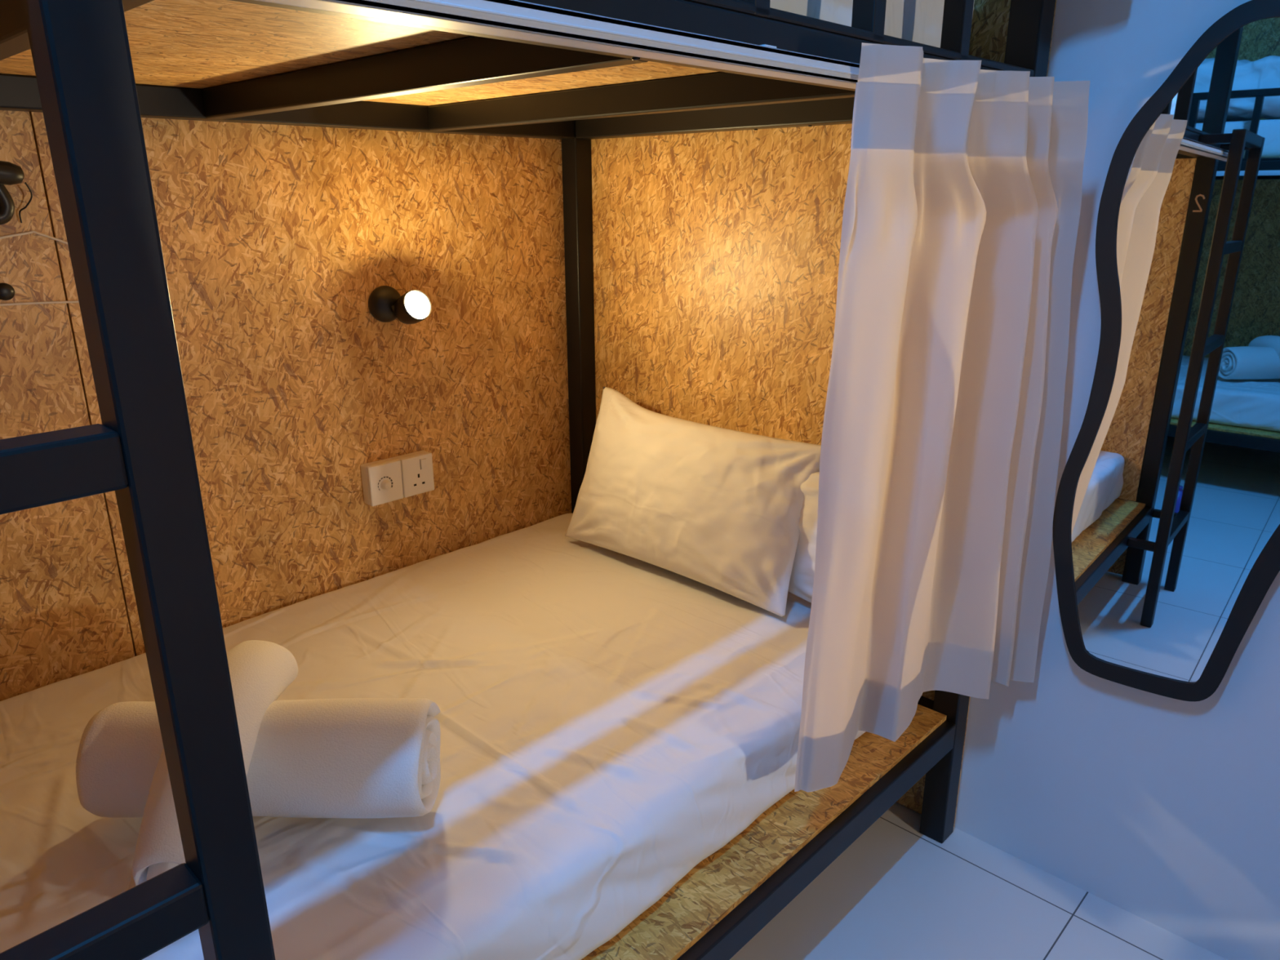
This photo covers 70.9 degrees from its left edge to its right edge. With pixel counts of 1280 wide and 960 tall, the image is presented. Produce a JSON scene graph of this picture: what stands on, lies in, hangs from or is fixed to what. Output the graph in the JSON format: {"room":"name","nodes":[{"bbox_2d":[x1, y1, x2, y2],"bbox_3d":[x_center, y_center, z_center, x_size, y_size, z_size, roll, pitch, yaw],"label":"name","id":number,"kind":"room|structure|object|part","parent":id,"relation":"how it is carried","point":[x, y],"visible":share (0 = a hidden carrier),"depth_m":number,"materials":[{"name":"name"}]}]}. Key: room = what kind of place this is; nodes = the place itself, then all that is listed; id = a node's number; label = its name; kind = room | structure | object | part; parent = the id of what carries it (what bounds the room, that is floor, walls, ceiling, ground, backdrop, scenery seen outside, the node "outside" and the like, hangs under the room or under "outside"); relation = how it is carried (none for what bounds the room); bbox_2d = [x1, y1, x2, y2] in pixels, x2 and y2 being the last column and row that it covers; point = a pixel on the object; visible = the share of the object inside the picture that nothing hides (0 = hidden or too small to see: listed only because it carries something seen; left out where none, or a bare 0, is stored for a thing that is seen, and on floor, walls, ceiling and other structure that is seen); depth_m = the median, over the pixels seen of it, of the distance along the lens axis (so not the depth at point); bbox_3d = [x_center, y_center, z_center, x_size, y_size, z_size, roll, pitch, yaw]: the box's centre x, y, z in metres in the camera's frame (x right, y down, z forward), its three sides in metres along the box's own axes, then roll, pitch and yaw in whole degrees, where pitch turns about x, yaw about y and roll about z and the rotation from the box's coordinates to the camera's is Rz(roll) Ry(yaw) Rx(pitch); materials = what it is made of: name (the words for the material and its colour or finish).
{"room":"dormitory","nodes":[
{"label":"dormitory","id":0,"kind":"room"},
{"bbox_2d":[729,801,1227,959],"bbox_3d":[-0.509,1.318,0.009,3.250,0.050,4.366,16,24,41],"label":"floor","id":1,"kind":"structure","parent":0,"point":[897,892],"depth_m":1.61,"materials":[{"name":"tile"}]},
{"bbox_2d":[0,0,1057,959],"bbox_3d":[-0.342,-0.354,1.186,1.150,2.420,1.764,16,24,41],"label":"bunk bed","id":2,"kind":"object","parent":1,"relation":"on","point":[643,201],"visible":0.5,"depth_m":1.69,"materials":[{"name":"black paint"}]},
{"bbox_2d":[0,160,79,306],"bbox_3d":[-0.922,-0.371,1.363,0.046,0.222,0.226,16,24,41],"label":"hanger","id":3,"kind":"object","parent":2,"relation":"attached to","point":[11,174],"visible":0.84,"depth_m":1.33,"materials":[{"name":"black metal"}]},
{"bbox_3d":[-0.949,-0.447,1.300,0.033,0.039,0.096,16,24,41],"label":"clip arm","id":4,"kind":"part","parent":3,"relation":"part of","materials":[{"name":"black"}]},
{"bbox_3d":[-0.938,-0.357,1.379,0.004,0.050,0.221,16,24,40],"label":"cord","id":5,"kind":"part","parent":3,"relation":"part of","materials":[{"name":"beige plastic"}]},
{"bbox_3d":[-0.936,-0.276,1.407,0.005,0.013,0.225,16,24,41],"label":"cord","id":6,"kind":"part","parent":3,"relation":"part of","materials":[{"name":"beige plastic"}]},
{"bbox_3d":[-1.136,0.045,1.304,0.012,1.191,0.628,16,24,41],"label":"panel","id":7,"kind":"part","parent":2,"relation":"part of","materials":[{"name":"brown wood"}]},
{"bbox_2d":[0,0,275,959],"bbox_3d":[-0.402,0.398,0.499,0.104,1.405,0.381,16,24,41],"label":"ladder","id":8,"kind":"object","parent":2,"relation":"attached to","point":[142,450],"visible":1,"depth_m":0.46,"materials":[{"name":"black metal"}]},
{"bbox_3d":[-0.732,-0.623,1.490,0.050,0.046,1.640,16,24,41],"label":"rail","id":9,"kind":"part","parent":2,"relation":"part of","materials":[{"name":"black paint"}]},
{"bbox_3d":[-0.534,-0.148,1.904,0.012,1.191,1.109,16,24,41],"label":"panel","id":10,"kind":"part","parent":2,"relation":"part of","materials":[{"name":"brown wood"}]},
{"bbox_2d":[360,450,434,506],"bbox_3d":[-0.514,-0.004,1.926,0.048,0.086,0.155,16,24,41],"label":"wall socket","id":11,"kind":"object","parent":2,"relation":"attached to","point":[384,481],"visible":1,"depth_m":1.91,"materials":[{"name":"white plastic"}]},
{"bbox_3d":[-0.537,0.006,1.895,0.009,0.086,0.077,16,24,41],"label":"dimmer plate","id":12,"kind":"part","parent":11,"relation":"part of","materials":[{"name":"white plastic"}]},
{"bbox_3d":[-0.531,0.011,1.885,0.013,0.021,0.021,16,24,41],"label":"dimmer knob","id":13,"kind":"part","parent":11,"relation":"part of","materials":[{"name":"white plastic"}]},
{"bbox_3d":[-0.482,-0.011,1.948,0.009,0.086,0.077,16,24,41],"label":"socket plate","id":14,"kind":"part","parent":11,"relation":"part of","materials":[{"name":"white plastic"}]},
{"bbox_2d":[368,285,431,324],"bbox_3d":[-0.483,-0.354,1.823,0.119,0.077,0.072,6,19,19],"label":"reading lamp","id":15,"kind":"object","parent":2,"relation":"attached to","point":[385,304],"visible":1,"depth_m":1.81,"materials":[{"name":"black metal"}]},
{"bbox_3d":[-0.445,-0.351,1.800,0.027,0.050,0.053,16,24,41],"label":"bulb","id":16,"kind":"part","parent":15,"relation":"part of","materials":[{"name":"white glass"}]},
{"bbox_2d":[0,513,865,959],"bbox_3d":[-0.386,0.431,1.485,0.989,0.167,1.626,16,24,41],"label":"mattress","id":17,"kind":"object","parent":2,"relation":"on","point":[610,721],"visible":0.66,"depth_m":1.34,"materials":[{"name":"white fabric"}]},
{"bbox_2d":[75,697,440,817],"bbox_3d":[-0.485,0.362,1.172,0.435,0.151,0.149,0,18,0],"label":"rolled towel","id":18,"kind":"object","parent":17,"relation":"on","point":[345,757],"visible":0.67,"depth_m":1.11,"materials":[{"name":"white fabric"}]},
{"bbox_2d":[128,640,297,889],"bbox_3d":[-0.530,0.347,1.137,0.109,0.186,0.376,-2,18,-5],"label":"rolled towel","id":19,"kind":"object","parent":18,"relation":"on","point":[260,671],"visible":0.48,"depth_m":1.09,"materials":[{"name":"white fabric"}]},
{"bbox_2d":[564,386,821,617],"bbox_3d":[0.090,0.023,1.901,0.625,0.338,0.170,16,24,41],"label":"pillow","id":20,"kind":"object","parent":17,"relation":"on","point":[717,508],"visible":0.99,"depth_m":1.82,"materials":[{"name":"white fabric"}]},
{"bbox_2d":[787,471,819,602],"bbox_3d":[0.247,0.076,1.841,0.078,0.273,0.644,-14,22,-36],"label":"pillow","id":21,"kind":"object","parent":17,"relation":"on","point":[802,578],"visible":0.08,"depth_m":1.70,"materials":[{"name":"white fabric"}]},
{"bbox_3d":[-0.147,-0.654,2.122,0.050,2.420,0.050,16,24,41],"label":"post","id":22,"kind":"part","parent":2,"relation":"part of","materials":[{"name":"black metal"}]},
{"bbox_3d":[0.011,-0.409,0.815,0.050,0.046,1.640,16,24,41],"label":"rail","id":23,"kind":"part","parent":2,"relation":"part of","materials":[{"name":"black metal"}]},
{"bbox_3d":[0.223,-0.703,1.734,0.976,0.046,0.050,16,24,41],"label":"rail","id":24,"kind":"part","parent":2,"relation":"part of","materials":[{"name":"black metal"}]},
{"bbox_3d":[-0.362,0.524,1.491,1.052,0.010,1.636,16,24,41],"label":"board","id":25,"kind":"part","parent":2,"relation":"part of","materials":[{"name":"brown wood"}]},
{"bbox_3d":[0.245,-0.067,1.962,1.072,1.386,0.012,16,24,41],"label":"head panel","id":26,"kind":"part","parent":2,"relation":"part of","materials":[{"name":"brown wood"}]},
{"bbox_3d":[0.014,0.663,1.157,0.050,0.053,1.640,16,24,41],"label":"rail","id":27,"kind":"part","parent":2,"relation":"part of","materials":[{"name":"black paint"}]},
{"bbox_2d":[769,0,974,48],"bbox_3d":[-0.388,-0.629,1.144,0.976,0.157,1.620,16,24,41],"label":"mattress","id":28,"kind":"object","parent":2,"relation":"on","point":[920,21],"visible":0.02,"depth_m":1.22,"materials":[{"name":"white fabric"}]},
{"bbox_3d":[0.226,0.369,2.076,0.976,0.053,0.050,16,24,41],"label":"rail","id":29,"kind":"part","parent":2,"relation":"part of","materials":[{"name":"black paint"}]},
{"bbox_2d":[794,42,1089,792],"bbox_3d":[0.422,-0.043,1.268,0.153,0.974,0.633,16,24,41],"label":"curtain","id":30,"kind":"object","parent":2,"relation":"hanging from","point":[942,430],"visible":1,"depth_m":1.24,"materials":[{"name":"white fabric"}]},
{"bbox_3d":[0.595,-0.440,1.446,0.050,2.420,0.050,16,24,41],"label":"post","id":31,"kind":"part","parent":2,"relation":"part of","materials":[{"name":"black metal"}]},
{"bbox_3d":[0.242,-1.201,1.600,1.072,0.983,0.012,16,24,41],"label":"head panel","id":32,"kind":"part","parent":2,"relation":"part of","materials":[{"name":"brown wood"}]},
{"bbox_2d":[954,0,1279,959],"bbox_3d":[1.029,-0.392,1.158,3.450,2.600,0.100,16,24,41],"label":"wall","id":33,"kind":"structure","parent":0,"point":[1165,811],"depth_m":1.50,"materials":[{"name":"white paint"}]},
{"bbox_2d":[1053,0,1279,702],"bbox_3d":[0.858,-0.140,1.302,0.425,1.027,0.024,15,23,39],"label":"mirror","id":34,"kind":"object","parent":33,"relation":"attached to","point":[1166,516],"visible":1,"depth_m":1.33,"materials":[{"name":"black mirror"}]}
]}

